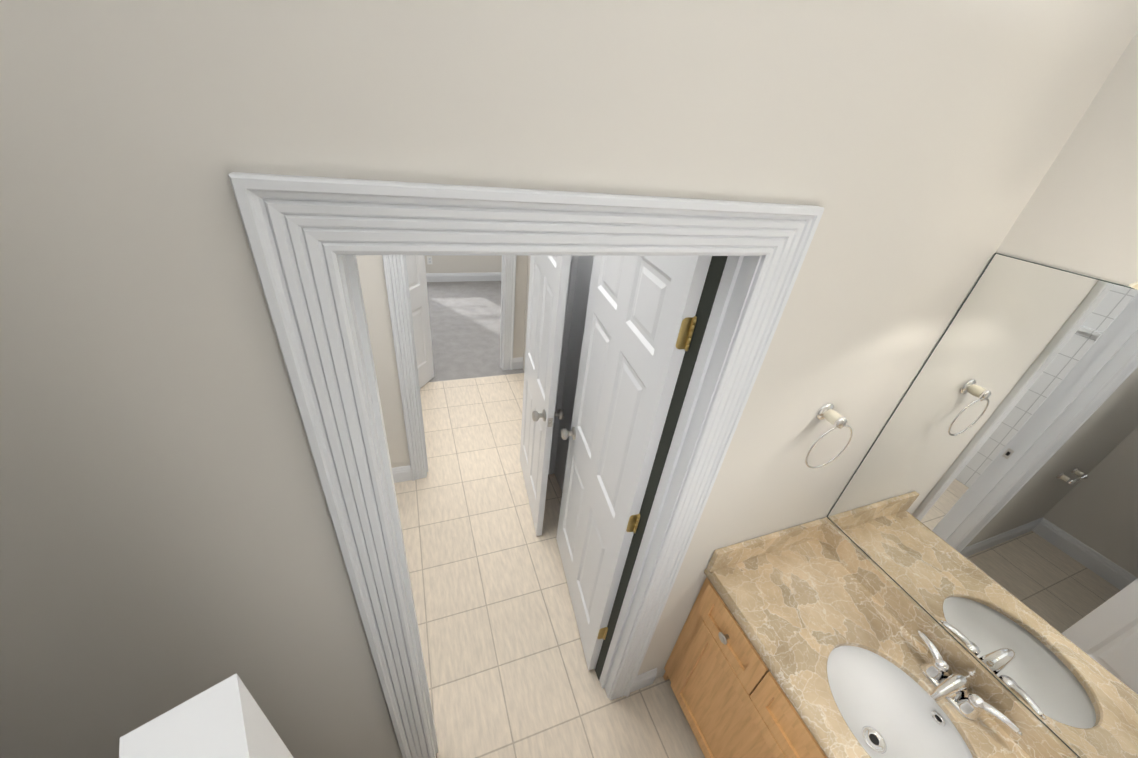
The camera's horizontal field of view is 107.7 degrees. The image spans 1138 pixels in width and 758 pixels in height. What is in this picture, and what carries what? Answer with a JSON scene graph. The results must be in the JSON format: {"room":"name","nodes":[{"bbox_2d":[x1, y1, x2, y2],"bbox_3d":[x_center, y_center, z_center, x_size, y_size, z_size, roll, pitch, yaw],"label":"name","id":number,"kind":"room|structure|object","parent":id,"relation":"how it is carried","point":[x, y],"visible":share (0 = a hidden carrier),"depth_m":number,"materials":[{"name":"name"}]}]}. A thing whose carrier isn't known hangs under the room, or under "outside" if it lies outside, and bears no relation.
{"room":"bathroom","nodes":[
{"label":"bathroom","id":0,"kind":"room"},
{"bbox_2d":[356,255,409,467],"bbox_3d":[-0.749,-0.641,2.240,2.950,3.050,0.115,-6,34,-20],"label":"wall","id":1,"kind":"structure","parent":0,"point":[373,284],"depth_m":2.37,"materials":[{"name":"paint"}]},
{"bbox_2d":[392,465,411,482],"bbox_3d":[-1.283,0.668,2.810,0.409,0.130,0.014,-6,34,-20],"label":"baseboard","id":2,"kind":"structure","parent":1,"relation":"attached to","point":[403,474],"depth_m":2.85,"materials":[{"name":"white"}]},
{"bbox_2d":[382,255,427,480],"bbox_3d":[-0.585,-0.282,2.555,0.910,2.145,0.163,-6,34,-20],"label":"trim","id":3,"kind":"structure","parent":1,"relation":"attached to","point":[397,281],"depth_m":2.42,"materials":[{"name":"white wood"}]},
{"bbox_2d":[520,256,570,535],"bbox_3d":[-0.196,-0.049,2.355,0.171,2.018,0.711,-6,34,-20],"label":"hall door","id":4,"kind":"structure","parent":1,"relation":"in","point":[548,284],"depth_m":2.25,"materials":[{"name":"painted wood"},{"name":"brushed nickel"}]},
{"bbox_2d":[425,255,501,272],"bbox_3d":[-2.094,-2.740,5.343,3.900,3.050,0.115,-6,34,-20],"label":"wall","id":5,"kind":"structure","parent":0,"point":[461,264],"depth_m":6.19,"materials":[{"name":"paint"}]},
{"bbox_2d":[427,256,431,263],"bbox_3d":[-2.009,-1.710,5.998,0.070,0.115,0.007,-6,34,-20],"label":"electrical outlet plate","id":6,"kind":"object","parent":5,"relation":"attached to","point":[429,259],"visible":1,"depth_m":5.99,"materials":[{"name":"white plastic"}]},
{"bbox_2d":[426,272,501,281],"bbox_3d":[-2.221,-1.474,6.062,3.900,0.130,0.015,-6,34,-20],"label":"baseboard","id":7,"kind":"structure","parent":5,"relation":"attached to","point":[489,276],"depth_m":6.28,"materials":[{"name":"white wood"}]},
{"bbox_2d":[427,281,523,381],"bbox_3d":[-1.787,-0.686,5.101,4.130,0.100,2.865,-6,34,-20],"label":"floor carpet","id":8,"kind":"object","parent":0,"point":[465,322],"depth_m":4.97,"materials":[{"name":"grey carpet"}]},
{"bbox_2d":[513,256,527,357],"bbox_3d":[-1.192,-1.343,3.279,4.130,3.050,0.115,-6,34,-20],"label":"wall","id":9,"kind":"structure","parent":0,"point":[520,293],"depth_m":3.96,"materials":[{"name":"paint"}]},
{"bbox_2d":[406,255,433,387],"bbox_3d":[-1.329,-0.689,3.214,0.468,1.963,0.587,-6,34,-20],"label":"bedroom door","id":10,"kind":"structure","parent":9,"relation":"in","point":[416,270],"depth_m":3.56,"materials":[{"name":"white wood"}]},
{"bbox_2d":[500,256,516,369],"bbox_3d":[-0.923,-0.972,3.648,0.900,2.090,0.163,-6,34,-20],"label":"trim","id":11,"kind":"structure","parent":9,"relation":"attached to","point":[508,278],"depth_m":3.94,"materials":[{"name":"white wood"}]},
{"bbox_2d":[513,357,522,363],"bbox_3d":[-0.096,-0.280,4.560,1.129,0.130,0.015,-6,34,-20],"label":"baseboard","id":12,"kind":"structure","parent":9,"relation":"attached to","point":[519,360],"depth_m":4.27,"materials":[{"name":"white wood"}]},
{"bbox_2d":[523,256,530,369],"bbox_3d":[-0.071,-1.088,3.088,0.115,3.050,1.215,-6,34,-20],"label":"wall","id":13,"kind":"structure","parent":0,"point":[526,306],"depth_m":3.97,"materials":[{"name":"paint"}]},
{"bbox_2d":[394,373,704,757],"bbox_3d":[-0.404,1.456,1.936,4.130,0.100,5.265,-6,34,-20],"label":"floor","id":14,"kind":"structure","parent":0,"point":[509,674],"depth_m":2.20,"materials":[{"name":"beige tile"}]},
{"bbox_2d":[663,568,834,757],"bbox_3d":[0.928,1.405,1.368,0.580,0.857,1.294,-6,34,-20],"label":"bathroom vanity","id":15,"kind":"object","parent":14,"relation":"on","point":[731,698],"depth_m":1.48,"materials":[{"name":"brown wood"}]},
{"bbox_2d":[711,537,1030,757],"bbox_3d":[0.992,1.026,1.140,0.539,0.040,1.294,-6,34,-20],"label":"countertop","id":16,"kind":"structure","parent":15,"relation":"on","point":[798,603],"depth_m":1.41,"materials":[{"name":"beige stone"}]},
{"bbox_2d":[803,629,990,757],"bbox_3d":[0.935,1.048,1.237,0.396,0.150,0.470,-6,34,-20],"label":"sink","id":17,"kind":"object","parent":16,"relation":"in","point":[870,688],"depth_m":1.32,"materials":[{"name":"white ceramic"}]},
{"bbox_2d":[907,629,1022,740],"bbox_3d":[1.117,0.904,1.219,0.175,0.109,0.266,-6,34,-20],"label":"faucet","id":18,"kind":"object","parent":16,"relation":"on","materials":[{"name":"silver metal"}]},
{"bbox_2d":[0,0,1137,757],"bbox_3d":[-0.198,0.212,0.978,2.720,3.050,0.115,-6,34,-20],"label":"wall","id":19,"kind":"structure","parent":0,"point":[168,540],"depth_m":0.67,"materials":[{"name":"paint"}]},
{"bbox_2d":[228,172,823,757],"bbox_3d":[-0.085,0.577,1.274,0.960,2.145,0.163,-6,34,-20],"label":"trim","id":20,"kind":"structure","parent":19,"relation":"attached to","point":[310,238],"depth_m":0.76,"materials":[{"name":"white wood"}]},
{"bbox_2d":[556,256,711,669],"bbox_3d":[0.154,0.347,1.788,0.181,2.018,0.768,-6,34,-20],"label":"bathroom door","id":21,"kind":"structure","parent":19,"relation":"in","point":[640,321],"depth_m":1.52,"materials":[{"name":"white wood"}]},
{"bbox_2d":[707,517,830,572],"bbox_3d":[0.776,0.631,1.597,0.553,0.102,0.020,-6,34,-20],"label":"backsplash","id":22,"kind":"structure","parent":19,"relation":"attached to","point":[747,550],"depth_m":1.57,"materials":[{"name":"beige stone"}]},
{"bbox_2d":[805,402,852,467],"bbox_3d":[0.774,0.174,1.259,0.169,0.209,0.068,-6,34,-20],"label":"towel ring","id":23,"kind":"object","parent":19,"relation":"attached to","point":[829,413],"visible":1,"depth_m":1.22,"materials":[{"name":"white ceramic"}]},
{"bbox_2d":[819,521,1078,757],"bbox_3d":[1.242,0.940,1.191,0.020,0.102,1.254,-6,34,-20],"label":"backsplash","id":24,"kind":"structure","parent":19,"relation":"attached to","point":[1036,740],"depth_m":1.37,"materials":[{"name":"beige stone"}]},
{"bbox_2d":[827,31,1137,757],"bbox_3d":[1.258,0.281,1.150,0.123,3.050,4.150,-6,34,-20],"label":"wall","id":25,"kind":"structure","parent":0,"point":[983,511],"depth_m":1.07,"materials":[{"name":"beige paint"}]},
{"bbox_2d":[1129,282,1137,289],"bbox_3d":[1.264,-0.144,0.556,0.200,0.246,0.579,-6,34,-20],"label":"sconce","id":26,"kind":"object","parent":25,"relation":"attached to","point":[1134,285],"visible":1,"depth_m":0.81,"materials":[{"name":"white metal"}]},
{"bbox_3d":[0.253,-0.292,1.874,0.115,3.050,1.505,-6,34,-20],"label":"wall","id":27,"kind":"structure","parent":0,"visible":0},
{"bbox_2d":[548,256,578,474],"bbox_3d":[0.189,0.079,2.126,0.140,2.145,1.260,-6,34,-20],"label":"trim","id":28,"kind":"structure","parent":27,"relation":"attached to","point":[568,317],"depth_m":2.55,"materials":[{"name":"white painted wood"}]},
{"bbox_2d":[554,256,593,490],"bbox_3d":[0.183,0.129,2.157,0.028,2.003,1.052,-6,34,-20],"label":"bifold closet door","id":29,"kind":"structure","parent":27,"relation":"in","point":[583,279],"depth_m":2.46,"materials":[{"name":"white wood"}]},
{"bbox_3d":[-0.089,1.368,0.006,1.010,2.145,0.140,-6,34,-20],"label":"trim","id":30,"kind":"structure","parent":0,"visible":0},
{"bbox_2d":[119,673,293,757],"bbox_3d":[-0.022,1.165,0.443,0.352,2.018,0.769,-6,34,-20],"label":"back door","id":31,"kind":"structure","parent":30,"relation":"attached to","point":[226,718],"depth_m":0.16,"materials":[{"name":"white wood"}]}
]}

